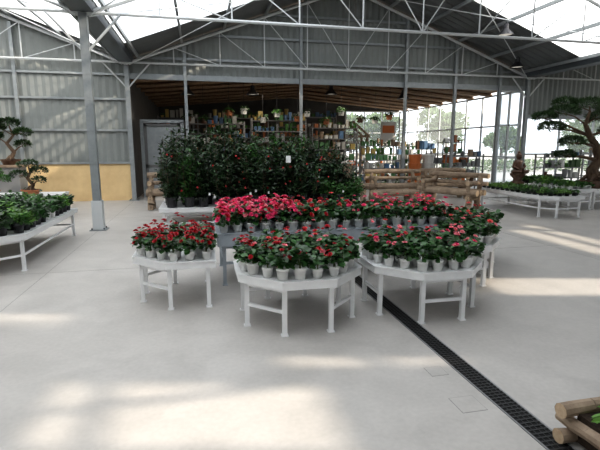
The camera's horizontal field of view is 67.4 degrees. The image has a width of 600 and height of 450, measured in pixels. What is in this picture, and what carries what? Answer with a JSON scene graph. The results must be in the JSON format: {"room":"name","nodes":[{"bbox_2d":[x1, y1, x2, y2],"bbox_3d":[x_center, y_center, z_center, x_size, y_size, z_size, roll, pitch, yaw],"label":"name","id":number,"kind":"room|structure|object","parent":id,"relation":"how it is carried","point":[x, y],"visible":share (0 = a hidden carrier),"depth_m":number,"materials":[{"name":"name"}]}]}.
{"room":"greenhouse","nodes":[
{"label":"greenhouse","id":0,"kind":"room"},
{"bbox_2d":[130,79,158,197],"bbox_3d":[-6.216,-3.494,18.615,0.001,3.750,10.530,-2,10,-12],"label":"wall","id":1,"kind":"structure","parent":0,"point":[142,107],"depth_m":15.24,"materials":[{"name":"grey metal"}]},
{"bbox_2d":[158,98,398,161],"bbox_3d":[-0.781,-4.938,25.062,13.470,4.400,0.001,-2,10,-12],"label":"wall","id":2,"kind":"structure","parent":0,"point":[267,106],"depth_m":24.69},
{"bbox_2d":[0,0,578,70],"bbox_3d":[3.822,-4.532,4.063,40.410,2.513,21.670,-2,10,-12],"label":"ceiling","id":3,"kind":"structure","parent":0,"point":[545,53],"depth_m":13.54,"materials":[{"name":"grey metal"}]},
{"bbox_2d":[0,0,599,80],"bbox_3d":[3.833,-4.388,4.039,40.790,2.586,21.570,-2,10,-12],"label":"roof truss structure","id":4,"kind":"object","parent":3,"relation":"attached to","point":[110,42],"visible":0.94,"depth_m":12.02,"materials":[{"name":"white metal"}]},
{"bbox_2d":[498,22,514,35],"bbox_3d":[5.821,-5.551,12.720,0.480,0.369,0.468,-2,10,-12],"label":"pendant lamp","id":5,"kind":"object","parent":4,"relation":"hanging from","point":[505,31],"visible":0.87,"depth_m":12.65,"materials":[{"name":"grey metal"}]},
{"bbox_2d":[509,57,524,68],"bbox_3d":[7.058,-5.288,14.603,0.480,0.350,0.468,-2,10,-12],"label":"pendant lamp","id":6,"kind":"object","parent":4,"relation":"hanging from","point":[517,64],"visible":1,"depth_m":14.53,"materials":[{"name":"grey metal"}]},
{"bbox_2d":[0,0,599,56],"bbox_3d":[0.311,-4.377,3.680,30.500,2.182,19.400,-2,10,-12],"label":"skylight panels","id":7,"kind":"object","parent":3,"relation":"attached to","point":[134,28],"depth_m":11.28,"materials":[{"name":"glass"}]},
{"bbox_2d":[0,170,599,449],"bbox_3d":[3.475,0.312,7.592,42.000,0.001,41.000,-2,10,-12],"label":"floor","id":8,"kind":"structure","parent":0,"point":[85,364],"depth_m":3.60,"materials":[{"name":"concrete"}]},
{"bbox_2d":[0,164,27,192],"bbox_3d":[-7.543,-1.007,11.850,0.600,1.150,0.600,-2,10,-12],"label":"pedestal","id":9,"kind":"object","parent":8,"relation":"on","point":[18,183],"visible":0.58,"depth_m":11.60,"materials":[{"name":"white concrete"}]},
{"bbox_2d":[0,116,33,164],"bbox_3d":[-7.568,-2.187,11.649,1.236,1.243,0.620,-2,10,-12],"label":"bonsai tree","id":10,"kind":"object","parent":9,"relation":"on","point":[10,160],"visible":1,"depth_m":11.62,"materials":[{"name":"green plant"}]},
{"bbox_2d":[0,191,68,197],"bbox_3d":[-6.682,-0.404,10.121,2.516,0.550,1.116,-2,10,-12],"label":"display table","id":11,"kind":"object","parent":8,"relation":"on","point":[45,194],"visible":0.13,"depth_m":10.38,"materials":[{"name":"metal"}]},
{"bbox_2d":[0,167,11,190],"bbox_3d":[-6.785,-0.996,9.835,0.862,0.712,0.585,-2,10,-12],"label":"bonsai tree","id":12,"kind":"object","parent":11,"relation":"on","point":[2,175],"visible":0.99,"depth_m":9.91,"materials":[{"name":"green plant"}]},
{"bbox_2d":[8,158,49,194],"bbox_3d":[-6.018,-1.079,9.999,0.824,0.822,0.505,-2,10,-12],"label":"bonsai tree","id":13,"kind":"object","parent":11,"relation":"on","point":[30,189],"visible":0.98,"depth_m":9.96,"materials":[{"name":"green plant"}]},
{"bbox_2d":[0,208,77,270],"bbox_3d":[-4.730,0.223,6.640,1.996,0.500,3.066,-2,10,-12],"label":"display table","id":14,"kind":"object","parent":8,"relation":"on","point":[11,237],"visible":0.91,"depth_m":6.11,"materials":[{"name":"metal"}]},
{"bbox_2d":[0,187,73,235],"bbox_3d":[-4.725,-0.223,6.570,2.097,0.402,3.150,-2,10,-12],"label":"plants","id":15,"kind":"object","parent":14,"relation":"on","point":[20,213],"visible":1,"depth_m":6.63,"materials":[{"name":"green plant"}]},
{"bbox_2d":[43,11,120,230],"bbox_3d":[-3.951,-1.896,8.523,1.332,4.035,0.300,-2,10,-12],"label":"steel column","id":16,"kind":"structure","parent":8,"relation":"on","point":[97,204],"depth_m":8.43,"materials":[{"name":"grey metal"}]},
{"bbox_2d":[102,62,149,200],"bbox_3d":[-5.051,-2.740,13.410,1.332,4.035,0.300,-2,10,-12],"label":"steel column","id":17,"kind":"structure","parent":8,"relation":"on","point":[127,84],"depth_m":13.31,"materials":[{"name":"grey metal"}]},
{"bbox_2d":[146,172,163,209],"bbox_3d":[-3.580,-0.896,11.772,0.814,0.946,0.676,-2,10,-12],"label":"fence","id":18,"kind":"object","parent":8,"relation":"on","point":[151,192],"visible":0.49,"depth_m":11.49,"materials":[{"name":"brown wood"}]},
{"bbox_2d":[140,119,183,196],"bbox_3d":[-4.429,-2.158,14.638,1.355,2.470,0.100,-2,10,-12],"label":"door","id":19,"kind":"structure","parent":8,"relation":"on","point":[151,135],"depth_m":14.51,"materials":[{"name":"metal"}]},
{"bbox_2d":[132,245,215,310],"bbox_3d":[-1.349,0.523,4.906,0.836,0.500,1.066,-2,10,-12],"label":"display table","id":20,"kind":"object","parent":8,"relation":"on","point":[165,265],"visible":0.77,"depth_m":4.51,"materials":[{"name":"metal"}]},
{"bbox_2d":[131,212,218,261],"bbox_3d":[-1.335,0.101,4.830,0.911,0.355,1.143,-3,10,-16],"label":"potted flowers","id":21,"kind":"object","parent":20,"relation":"on","point":[195,235],"visible":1,"depth_m":4.56,"materials":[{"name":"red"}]},
{"bbox_2d":[157,108,199,147],"bbox_3d":[-5.067,-3.285,19.046,1.717,3.190,0.553,-2,10,-12],"label":"shelf","id":22,"kind":"object","parent":8,"relation":"on","point":[172,112],"visible":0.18,"depth_m":18.70,"materials":[{"name":"brown wood"}]},
{"bbox_2d":[182,45,188,138],"bbox_3d":[-3.433,-3.062,13.688,0.200,4.575,0.200,-2,10,-12],"label":"column","id":23,"kind":"structure","parent":8,"relation":"on","point":[183,47],"depth_m":13.48,"materials":[{"name":"metal"}]},
{"bbox_2d":[158,200,247,227],"bbox_3d":[-1.723,-0.169,8.912,1.966,0.500,1.066,-2,10,-12],"label":"display table","id":24,"kind":"object","parent":8,"relation":"on","point":[180,208],"visible":0.4,"depth_m":8.34,"materials":[{"name":"metal"}]},
{"bbox_2d":[163,196,247,222],"bbox_3d":[-1.983,-0.369,10.067,1.966,0.500,1.066,-2,10,-12],"label":"display table","id":25,"kind":"object","parent":8,"relation":"on","point":[213,198],"visible":0.11,"depth_m":9.59,"materials":[{"name":"metal"}]},
{"bbox_2d":[153,123,366,207],"bbox_3d":[-0.850,-1.343,9.594,4.317,1.578,2.765,-3,10,-14],"label":"shrubs","id":26,"kind":"object","parent":25,"relation":"on","point":[242,171],"visible":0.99,"depth_m":8.76,"materials":[{"name":"green plant"}]},
{"bbox_2d":[189,115,245,152],"bbox_3d":[-3.236,-2.916,17.953,2.399,2.835,0.572,-2,10,-12],"label":"shelf","id":27,"kind":"object","parent":8,"relation":"on","point":[215,118],"visible":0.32,"depth_m":17.66,"materials":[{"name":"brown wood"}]},
{"bbox_2d":[206,109,268,145],"bbox_3d":[-3.055,-3.949,22.291,3.080,3.394,0.560,-2,10,-12],"label":"shelf","id":28,"kind":"object","parent":8,"relation":"on","point":[266,125],"visible":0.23,"depth_m":21.98,"materials":[{"name":"brown wood"}]},
{"bbox_2d":[250,111,306,152],"bbox_3d":[-0.817,-3.099,18.475,2.359,3.019,0.554,-2,10,-12],"label":"shelf","id":29,"kind":"object","parent":8,"relation":"on","point":[280,119],"visible":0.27,"depth_m":18.20,"materials":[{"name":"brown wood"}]},
{"bbox_2d":[233,259,361,336],"bbox_3d":[-0.038,0.617,4.360,1.162,0.500,1.162,-2,10,-12],"label":"display table","id":30,"kind":"object","parent":8,"relation":"on","point":[257,282],"visible":0.7,"depth_m":3.92,"materials":[{"name":"metal"}]},
{"bbox_2d":[232,219,359,280],"bbox_3d":[-0.026,0.193,4.293,1.226,0.358,1.253,-3,10,-16],"label":"potted flowers","id":31,"kind":"object","parent":30,"relation":"on","point":[318,253],"visible":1,"depth_m":3.98,"materials":[{"name":"green plant"}]},
{"bbox_2d":[0,194,599,311],"bbox_3d":[3.583,0.395,7.111,26.000,0.001,26.000,-2,10,-12],"label":"expansion joint","id":32,"kind":"object","parent":8,"relation":"on","point":[367,194],"visible":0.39,"depth_m":6.75,"materials":[{"name":"grey"}]},
{"bbox_2d":[299,6,302,147],"bbox_3d":[0.032,-3.836,14.334,0.200,5.882,0.200,-2,10,-12],"label":"column","id":33,"kind":"structure","parent":8,"relation":"on","point":[301,7],"depth_m":14.16,"materials":[{"name":"metal"}]},
{"bbox_2d":[276,109,336,155],"bbox_3d":[0.382,-4.121,23.048,3.125,3.475,0.534,-2,10,-12],"label":"shelf","id":34,"kind":"object","parent":8,"relation":"on","point":[316,115],"visible":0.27,"depth_m":22.78,"materials":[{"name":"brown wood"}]},
{"bbox_2d":[214,219,442,285],"bbox_3d":[0.428,0.269,5.990,3.046,0.630,1.066,-2,10,-12],"label":"display table","id":35,"kind":"object","parent":8,"relation":"on","point":[224,242],"visible":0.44,"depth_m":5.39,"materials":[{"name":"white metal"}]},
{"bbox_2d":[212,192,453,232],"bbox_3d":[0.428,-0.232,5.907,3.128,0.386,1.186,-2,10,-12],"label":"potted flowers","id":36,"kind":"object","parent":35,"relation":"on","point":[332,213],"visible":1,"depth_m":5.56,"materials":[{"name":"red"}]},
{"bbox_2d":[307,154,354,177],"bbox_3d":[0.670,-1.992,16.750,2.600,1.425,0.800,-2,10,-12],"label":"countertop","id":37,"kind":"structure","parent":8,"relation":"on","point":[351,163],"depth_m":16.61,"materials":[{"name":"brown wood"}]},
{"bbox_2d":[309,119,357,176],"bbox_3d":[1.459,-3.149,19.502,2.045,2.768,0.546,-2,10,-12],"label":"shelf","id":38,"kind":"object","parent":8,"relation":"on","point":[341,134],"visible":0.44,"depth_m":19.31,"materials":[{"name":"brown wood"}]},
{"bbox_2d":[331,121,369,181],"bbox_3d":[2.375,-3.481,21.346,1.655,2.793,1.000,-2,10,-12],"label":"arch","id":39,"kind":"object","parent":8,"relation":"on","point":[360,135],"visible":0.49,"depth_m":21.03,"materials":[{"name":"brown wood"}]},
{"bbox_2d":[343,138,384,174],"bbox_3d":[3.508,-3.704,24.654,2.285,2.107,0.537,-2,10,-12],"label":"shelf","id":40,"kind":"object","parent":8,"relation":"on","point":[348,142],"visible":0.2,"depth_m":24.46,"materials":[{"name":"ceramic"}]},
{"bbox_2d":[360,183,368,200],"bbox_3d":[1.243,-0.897,12.909,1.307,0.595,0.728,-4,11,-24],"label":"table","id":41,"kind":"object","parent":8,"relation":"on","point":[362,198],"visible":0.2,"depth_m":12.82,"materials":[{"name":"brown wood"}]},
{"bbox_2d":[344,111,399,174],"bbox_3d":[4.205,-4.739,26.114,3.360,3.610,0.060,-2,10,-12],"label":"window","id":42,"kind":"structure","parent":8,"relation":"on","point":[382,112],"depth_m":25.86,"materials":[{"name":"white metal"}]},
{"bbox_2d":[359,153,400,183],"bbox_3d":[3.198,-2.110,17.582,1.644,1.373,0.538,-2,10,-12],"label":"shelf","id":43,"kind":"object","parent":8,"relation":"on","point":[367,155],"visible":0.73,"depth_m":17.38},
{"bbox_2d":[355,139,409,180],"bbox_3d":[3.657,-2.786,19.845,2.356,1.935,0.559,-2,10,-12],"label":"shelf","id":44,"kind":"object","parent":8,"relation":"on","point":[392,142],"visible":0.52,"depth_m":19.62,"materials":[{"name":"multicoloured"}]},
{"bbox_2d":[380,122,395,175],"bbox_3d":[4.231,-3.554,21.748,0.750,2.800,0.065,-2,10,-12],"label":"signboard","id":45,"kind":"object","parent":8,"relation":"on","point":[388,129],"visible":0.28,"depth_m":21.57,"materials":[{"name":"orange plastic"}]},
{"bbox_2d":[364,169,421,198],"bbox_3d":[2.861,-1.225,13.685,1.707,0.950,0.721,-1,10,-4],"label":"bench","id":46,"kind":"object","parent":8,"relation":"on","point":[412,184],"visible":0.7,"depth_m":13.79,"materials":[{"name":"brown wood"}]},
{"bbox_2d":[370,189,419,201],"bbox_3d":[2.501,-0.692,11.876,1.210,0.505,0.535,-3,10,-18],"label":"table","id":47,"kind":"object","parent":8,"relation":"on","point":[402,192],"visible":0.44,"depth_m":11.70,"materials":[{"name":"brown wood"}]},
{"bbox_2d":[400,19,409,188],"bbox_3d":[3.518,-3.879,15.110,0.200,5.701,0.200,-2,10,-12],"label":"column","id":48,"kind":"structure","parent":8,"relation":"on","point":[407,20],"depth_m":15.03,"materials":[{"name":"metal"}]},
{"bbox_2d":[396,142,421,175],"bbox_3d":[5.662,-3.354,23.313,1.292,1.873,0.564,-2,10,-12],"label":"shelf","id":49,"kind":"object","parent":8,"relation":"on","point":[411,143],"visible":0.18,"depth_m":23.10,"materials":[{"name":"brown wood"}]},
{"bbox_2d":[407,155,421,188],"bbox_3d":[4.450,-2.066,17.483,0.520,1.320,0.520,-2,10,-12],"label":"pots","id":50,"kind":"object","parent":8,"relation":"on","point":[414,160],"visible":0.44,"depth_m":17.25,"materials":[{"name":"orange ceramic"}]},
{"bbox_2d":[400,141,435,182],"bbox_3d":[5.493,-2.938,20.856,1.584,1.890,0.557,-2,10,-12],"label":"shelf","id":51,"kind":"object","parent":8,"relation":"on","point":[419,145],"visible":0.23,"depth_m":20.63,"materials":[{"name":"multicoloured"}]},
{"bbox_2d":[357,252,483,324],"bbox_3d":[1.212,0.570,4.633,1.162,0.500,1.162,-2,10,-12],"label":"display table","id":52,"kind":"object","parent":8,"relation":"on","point":[461,274],"visible":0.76,"depth_m":4.18,"materials":[{"name":"metal"}]},
{"bbox_2d":[357,219,486,271],"bbox_3d":[1.208,0.150,4.559,1.210,0.351,1.219,-3,10,-15],"label":"potted flowers","id":53,"kind":"object","parent":52,"relation":"on","point":[437,249],"visible":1,"depth_m":4.28,"materials":[{"name":"green plant"}]},
{"bbox_2d":[421,154,434,174],"bbox_3d":[5.015,-2.105,17.708,0.520,1.320,0.520,-2,10,-12],"label":"pots","id":54,"kind":"object","parent":8,"relation":"on","point":[427,159],"visible":0.4,"depth_m":17.47,"materials":[{"name":"white ceramic"}]},
{"bbox_2d":[424,366,448,375],"bbox_3d":[0.986,1.059,3.263,0.130,0.001,0.130,-2,10,-12],"label":"access cover","id":55,"kind":"object","parent":8,"relation":"on","point":[436,370],"visible":1,"depth_m":3.25,"materials":[{"name":"grey"}]},
{"bbox_2d":[420,168,471,198],"bbox_3d":[4.622,-1.327,14.271,1.508,0.951,0.721,-1,10,-7],"label":"bench","id":56,"kind":"object","parent":8,"relation":"on","point":[425,171],"visible":0.36,"depth_m":14.36,"materials":[{"name":"brown wood"}]},
{"bbox_2d":[425,146,468,180],"bbox_3d":[6.176,-2.454,18.808,1.808,1.634,0.555,-2,10,-12],"label":"shelf","id":57,"kind":"object","parent":8,"relation":"on","point":[436,160],"visible":0.3,"depth_m":18.60,"materials":[{"name":"grey metal"}]},
{"bbox_2d":[436,135,462,179],"bbox_3d":[6.673,-2.930,20.078,0.955,2.139,0.568,-2,10,-12],"label":"shelf","id":58,"kind":"object","parent":8,"relation":"on","point":[445,140],"visible":0.32,"depth_m":19.86,"materials":[{"name":"grey metal"}]},
{"bbox_2d":[417,171,489,209],"bbox_3d":[4.076,-0.953,12.108,0.728,0.946,1.759,-8,13,-39],"label":"bench","id":59,"kind":"object","parent":8,"relation":"on","point":[471,194],"visible":0.91,"depth_m":11.94,"materials":[{"name":"brown wood"}]},
{"bbox_2d":[448,44,458,178],"bbox_3d":[5.295,-3.616,15.555,0.200,5.032,0.200,-2,10,-12],"label":"column","id":60,"kind":"structure","parent":8,"relation":"on","point":[456,45],"depth_m":15.46,"materials":[{"name":"metal"}]},
{"bbox_2d":[444,149,483,188],"bbox_3d":[6.294,-2.128,17.234,1.348,1.527,0.542,-2,10,-12],"label":"shelf","id":61,"kind":"object","parent":8,"relation":"on","point":[470,153],"visible":0.41,"depth_m":17.07,"materials":[{"name":"grey metal"}]},
{"bbox_2d":[355,276,576,449],"bbox_3d":[0.271,0.334,7.444,0.156,0.006,12.906,-2,10,-12],"label":"floor drain grate","id":62,"kind":"object","parent":8,"relation":"on","point":[538,430],"visible":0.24,"depth_m":3.10,"materials":[{"name":"black metal"}]},
{"bbox_2d":[448,395,487,412],"bbox_3d":[1.060,1.131,2.845,0.170,0.001,0.170,-2,10,-12],"label":"access cover","id":63,"kind":"object","parent":8,"relation":"on","point":[465,404],"visible":1,"depth_m":2.84,"materials":[{"name":"grey"}]},
{"bbox_2d":[459,237,500,286],"bbox_3d":[2.110,0.426,5.465,0.716,0.500,0.636,-2,10,-12],"label":"display table","id":64,"kind":"object","parent":8,"relation":"on","point":[491,247],"visible":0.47,"depth_m":5.26,"materials":[{"name":"metal"}]},
{"bbox_2d":[436,211,501,244],"bbox_3d":[2.088,0.015,5.381,0.784,0.337,0.742,-2,10,-12],"label":"potted flowers","id":65,"kind":"object","parent":64,"relation":"on","point":[487,230],"visible":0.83,"depth_m":5.27,"materials":[{"name":"green plant"}]},
{"bbox_2d":[487,229,500,267],"bbox_3d":[2.394,0.271,6.365,0.746,0.500,0.896,-2,10,-12],"label":"display table","id":66,"kind":"object","parent":8,"relation":"on","point":[500,229],"visible":0.03,"depth_m":6.04,"materials":[{"name":"metal"}]},
{"bbox_2d":[446,202,503,224],"bbox_3d":[2.388,-0.144,6.303,0.807,0.336,0.978,-2,10,-10],"label":"potted flowers","id":67,"kind":"object","parent":66,"relation":"on","point":[457,209],"visible":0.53,"depth_m":6.16,"materials":[{"name":"green plant"}]},
{"bbox_2d":[491,65,502,183],"bbox_3d":[6.984,-3.366,15.979,0.200,4.395,0.200,-2,10,-12],"label":"column","id":68,"kind":"structure","parent":8,"relation":"on","point":[500,66],"depth_m":15.91,"materials":[{"name":"metal"}]},
{"bbox_2d":[512,78,544,160],"bbox_3d":[8.100,-3.236,16.283,1.332,4.035,0.300,-2,10,-12],"label":"steel column","id":69,"kind":"structure","parent":8,"relation":"on","point":[527,94],"depth_m":16.11,"materials":[{"name":"grey metal"}]},
{"bbox_2d":[480,187,585,217],"bbox_3d":[5.765,-0.613,11.482,1.016,0.500,2.616,-2,10,-12],"label":"display table","id":70,"kind":"object","parent":8,"relation":"on","point":[509,193],"visible":0.84,"depth_m":10.52,"materials":[{"name":"metal"}]},
{"bbox_2d":[482,181,580,195],"bbox_3d":[5.765,-0.951,11.429,1.050,0.182,2.633,-2,10,-12],"label":"succulents","id":71,"kind":"object","parent":70,"relation":"on","point":[541,190],"visible":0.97,"depth_m":10.95,"materials":[{"name":"green plant"}]},
{"bbox_2d":[533,150,584,181],"bbox_3d":[9.299,-1.931,16.178,1.645,1.499,0.541,-2,10,-12],"label":"shelf","id":72,"kind":"object","parent":8,"relation":"on","point":[574,163],"visible":0.7,"depth_m":16.04,"materials":[{"name":"metal"}]},
{"bbox_2d":[526,184,595,210],"bbox_3d":[7.024,-0.772,12.257,0.816,0.550,1.616,-2,10,-12],"label":"display table","id":73,"kind":"object","parent":8,"relation":"on","point":[586,190],"visible":0.42,"depth_m":11.58,"materials":[{"name":"metal"}]},
{"bbox_2d":[529,178,594,188],"bbox_3d":[7.017,-1.143,12.201,0.902,0.197,1.671,-2,10,-12],"label":"plants","id":74,"kind":"object","parent":73,"relation":"on","point":[570,184],"visible":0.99,"depth_m":11.84,"materials":[{"name":"green plant"}]},
{"bbox_2d":[552,397,599,449],"bbox_3d":[1.682,1.080,2.331,0.485,0.267,0.487,-2,10,-12],"label":"planter","id":75,"kind":"object","parent":8,"relation":"on","point":[584,430],"visible":1,"depth_m":2.42,"materials":[{"name":"brown wood"}]},
{"bbox_2d":[560,189,599,208],"bbox_3d":[8.095,-0.771,12.394,1.266,0.500,1.216,-2,10,-12],"label":"display table","id":76,"kind":"object","parent":8,"relation":"on","point":[593,200],"visible":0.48,"depth_m":11.78,"materials":[{"name":"metal"}]},
{"bbox_2d":[531,94,599,188],"bbox_3d":[7.604,-2.245,12.145,3.132,2.489,1.217,-2,10,-12],"label":"pine tree","id":77,"kind":"object","parent":76,"relation":"on","point":[592,174],"visible":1,"depth_m":11.90,"materials":[{"name":"green plant"}]},
{"bbox_2d":[577,148,592,178],"bbox_3d":[11.271,-2.135,16.590,1.887,1.759,0.533,-2,10,-12],"label":"shelf","id":78,"kind":"object","parent":8,"relation":"on","point":[590,149],"visible":0.05,"depth_m":16.29,"materials":[{"name":"black metal"}]},
{"bbox_3d":[7.182,-1.059,14.062,1.716,0.500,1.116,-2,10,-12],"label":"display table","id":79,"kind":"object","parent":8,"relation":"on","visible":0},
{"bbox_2d":[510,151,528,183],"bbox_3d":[6.629,-1.748,13.661,0.594,0.995,0.451,-2,10,-12],"label":"statue","id":80,"kind":"object","parent":79,"relation":"on","point":[519,171],"visible":0.95,"depth_m":13.56,"materials":[{"name":"brown stone"}]},
{"bbox_2d":[522,174,565,182],"bbox_3d":[7.503,-1.452,14.072,1.188,0.270,1.216,-2,10,-12],"label":"plants","id":81,"kind":"object","parent":79,"relation":"on","point":[526,178],"visible":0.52,"depth_m":13.99,"materials":[{"name":"green plant"}]},
{"bbox_2d":[0,0,599,200],"bbox_3d":[1.497,-4.267,14.752,40.410,6.588,0.205,-2,10,-12],"label":"wall","id":82,"kind":"structure","parent":0,"point":[47,96],"depth_m":13.69,"materials":[{"name":"metal"}]},
{"bbox_2d":[398,93,520,181],"bbox_3d":[6.923,-3.950,21.545,0.060,3.610,10.290,-2,10,-12],"label":"window","id":83,"kind":"structure","parent":82,"relation":"in","point":[482,98],"depth_m":19.75,"materials":[{"name":"white metal"}]},
{"bbox_2d":[490,90,523,182],"bbox_3d":[7.503,-3.024,16.331,1.060,3.560,0.060,-2,10,-12],"label":"window","id":84,"kind":"structure","parent":82,"relation":"in","point":[505,157],"depth_m":16.26,"materials":[{"name":"white metal"}]},
{"bbox_2d":[525,118,594,175],"bbox_3d":[14.698,-2.848,17.959,13.430,2.660,0.060,-2,10,-12],"label":"window","id":85,"kind":"structure","parent":82,"relation":"in","point":[593,123],"depth_m":16.79,"materials":[{"name":"white metal"}]},
{"bbox_2d":[131,79,497,110],"bbox_3d":[0.317,-5.801,19.889,13.482,0.723,10.620,-2,10,-12],"label":"ceiling","id":86,"kind":"structure","parent":0,"point":[163,93],"depth_m":19.90,"materials":[{"name":"brown wood"}]},
{"bbox_2d":[180,81,194,95],"bbox_3d":[-3.799,-4.657,15.180,0.480,0.511,0.468,-2,10,-12],"label":"pendant lamp","id":87,"kind":"object","parent":86,"relation":"hanging from","point":[189,92],"visible":0.73,"depth_m":15.13,"materials":[{"name":"grey metal"}]},
{"bbox_2d":[181,112,193,121],"label":"baskets","id":88,"kind":"object","parent":86,"relation":"hanging from","point":[190,117],"depth_m":16.60,"materials":[{"name":"grey"}]},
{"bbox_2d":[197,111,208,123],"label":"baskets","id":89,"kind":"object","parent":86,"relation":"hanging from","point":[203,120],"depth_m":16.69,"materials":[{"name":"grey"}]},
{"bbox_2d":[223,90,249,115],"label":"baskets","id":90,"kind":"object","parent":86,"relation":"hanging from","point":[243,109],"depth_m":16.92,"materials":[{"name":"grey ceramic"}]},
{"bbox_2d":[246,83,258,95],"bbox_3d":[-1.651,-4.855,15.629,0.480,0.648,0.468,-2,10,-12],"label":"pendant lamp","id":91,"kind":"object","parent":86,"relation":"hanging from","point":[252,92],"visible":0.94,"depth_m":15.58,"materials":[{"name":"grey metal"}]},
{"bbox_2d":[257,114,268,122],"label":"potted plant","id":92,"kind":"object","parent":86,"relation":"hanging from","point":[263,119],"depth_m":17.01,"materials":[{"name":"grey"}]},
{"bbox_2d":[272,109,282,116],"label":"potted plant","id":93,"kind":"object","parent":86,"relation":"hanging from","point":[277,112],"depth_m":17.24,"materials":[{"name":"grey"}]},
{"bbox_2d":[292,113,298,121],"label":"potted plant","id":94,"kind":"object","parent":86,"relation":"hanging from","point":[296,118],"depth_m":17.40,"materials":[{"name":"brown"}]},
{"bbox_2d":[303,108,311,116],"label":"baskets","id":95,"kind":"object","parent":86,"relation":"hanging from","point":[306,113],"depth_m":17.53,"materials":[{"name":"grey ceramic"}]},
{"bbox_2d":[320,88,330,124],"label":"baskets","id":96,"kind":"object","parent":86,"relation":"hanging from","point":[325,120],"depth_m":17.49,"materials":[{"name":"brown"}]},
{"bbox_2d":[325,86,337,94],"bbox_3d":[1.137,-5.164,16.411,0.480,0.790,0.468,-2,10,-12],"label":"pendant lamp","id":97,"kind":"object","parent":86,"relation":"hanging from","point":[330,91],"visible":0.93,"depth_m":16.37,"materials":[{"name":"grey metal"}]},
{"bbox_2d":[336,106,345,115],"label":"baskets","id":98,"kind":"object","parent":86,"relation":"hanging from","point":[340,111],"depth_m":17.54,"materials":[{"name":"grey"}]},
{"bbox_2d":[355,95,379,123],"label":"baskets","id":99,"kind":"object","parent":86,"relation":"hanging from","point":[360,118],"depth_m":17.86,"materials":[{"name":"grey"}]},
{"bbox_2d":[383,107,394,119],"label":"baskets","id":100,"kind":"object","parent":86,"relation":"hanging from","point":[389,115],"depth_m":18.00,"materials":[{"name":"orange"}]},
{"bbox_2d":[397,88,408,99],"bbox_3d":[3.892,-5.084,16.941,0.480,0.652,0.468,-2,10,-12],"label":"pendant lamp","id":101,"kind":"object","parent":86,"relation":"hanging from","point":[400,97],"visible":0.51,"depth_m":16.90,"materials":[{"name":"grey metal"}]},
{"label":"outside","id":102,"kind":"structure","parent":0,"visible":0},
{"bbox_2d":[346,153,599,171],"bbox_3d":[7.599,-0.394,12.036,200.000,0.001,200.000,-2,10,-12],"label":"ground","id":103,"kind":"structure","parent":102,"point":[485,154],"depth_m":67.52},
{"bbox_2d":[346,112,366,161],"bbox_3d":[3.326,-5.976,32.044,2.622,4.222,3.884,6,11,29],"label":"tree","id":104,"kind":"object","parent":103,"relation":"on","point":[351,117],"visible":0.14,"depth_m":31.43,"materials":[{"name":"green plant"}]},
{"bbox_2d":[364,112,406,162],"bbox_3d":[6.467,-6.733,35.743,4.095,4.454,3.544,4,11,23],"label":"tree","id":105,"kind":"object","parent":103,"relation":"on","point":[370,127],"visible":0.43,"depth_m":34.91,"materials":[{"name":"green plant"}]},
{"bbox_2d":[415,105,470,146],"bbox_3d":[10.522,-6.515,33.495,3.890,4.786,4.109,-2,10,-12],"label":"tree","id":106,"kind":"object","parent":103,"relation":"on","point":[445,123],"visible":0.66,"depth_m":32.90,"materials":[{"name":"green plant"}]},
{"bbox_2d":[405,158,587,172],"bbox_3d":[19.848,-4.194,31.268,27.856,1.136,1.963,-2,10,-12],"label":"hedge","id":107,"kind":"object","parent":103,"relation":"on","point":[527,162],"visible":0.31,"depth_m":29.94,"materials":[{"name":"green plant"}]},
{"bbox_2d":[481,126,521,169],"bbox_3d":[15.127,-5.804,33.614,3.036,3.359,2.762,2,10,11],"label":"tree","id":108,"kind":"object","parent":103,"relation":"on","point":[488,140],"visible":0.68,"depth_m":32.86,"materials":[{"name":"green plant"}]},
{"bbox_2d":[559,125,598,152],"bbox_3d":[22.437,-6.365,36.313,3.239,3.542,3.092,-2,10,-12],"label":"tree","id":109,"kind":"object","parent":103,"relation":"on","point":[577,148],"visible":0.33,"depth_m":35.78,"materials":[{"name":"green plant"}]},
{"bbox_2d":[560,119,599,156],"bbox_3d":[25.426,-8.143,39.615,4.425,5.905,4.143,6,11,31],"label":"tree","id":110,"kind":"object","parent":103,"relation":"on","point":[576,123],"visible":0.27,"depth_m":39.30,"materials":[{"name":"green plant"}]}
]}

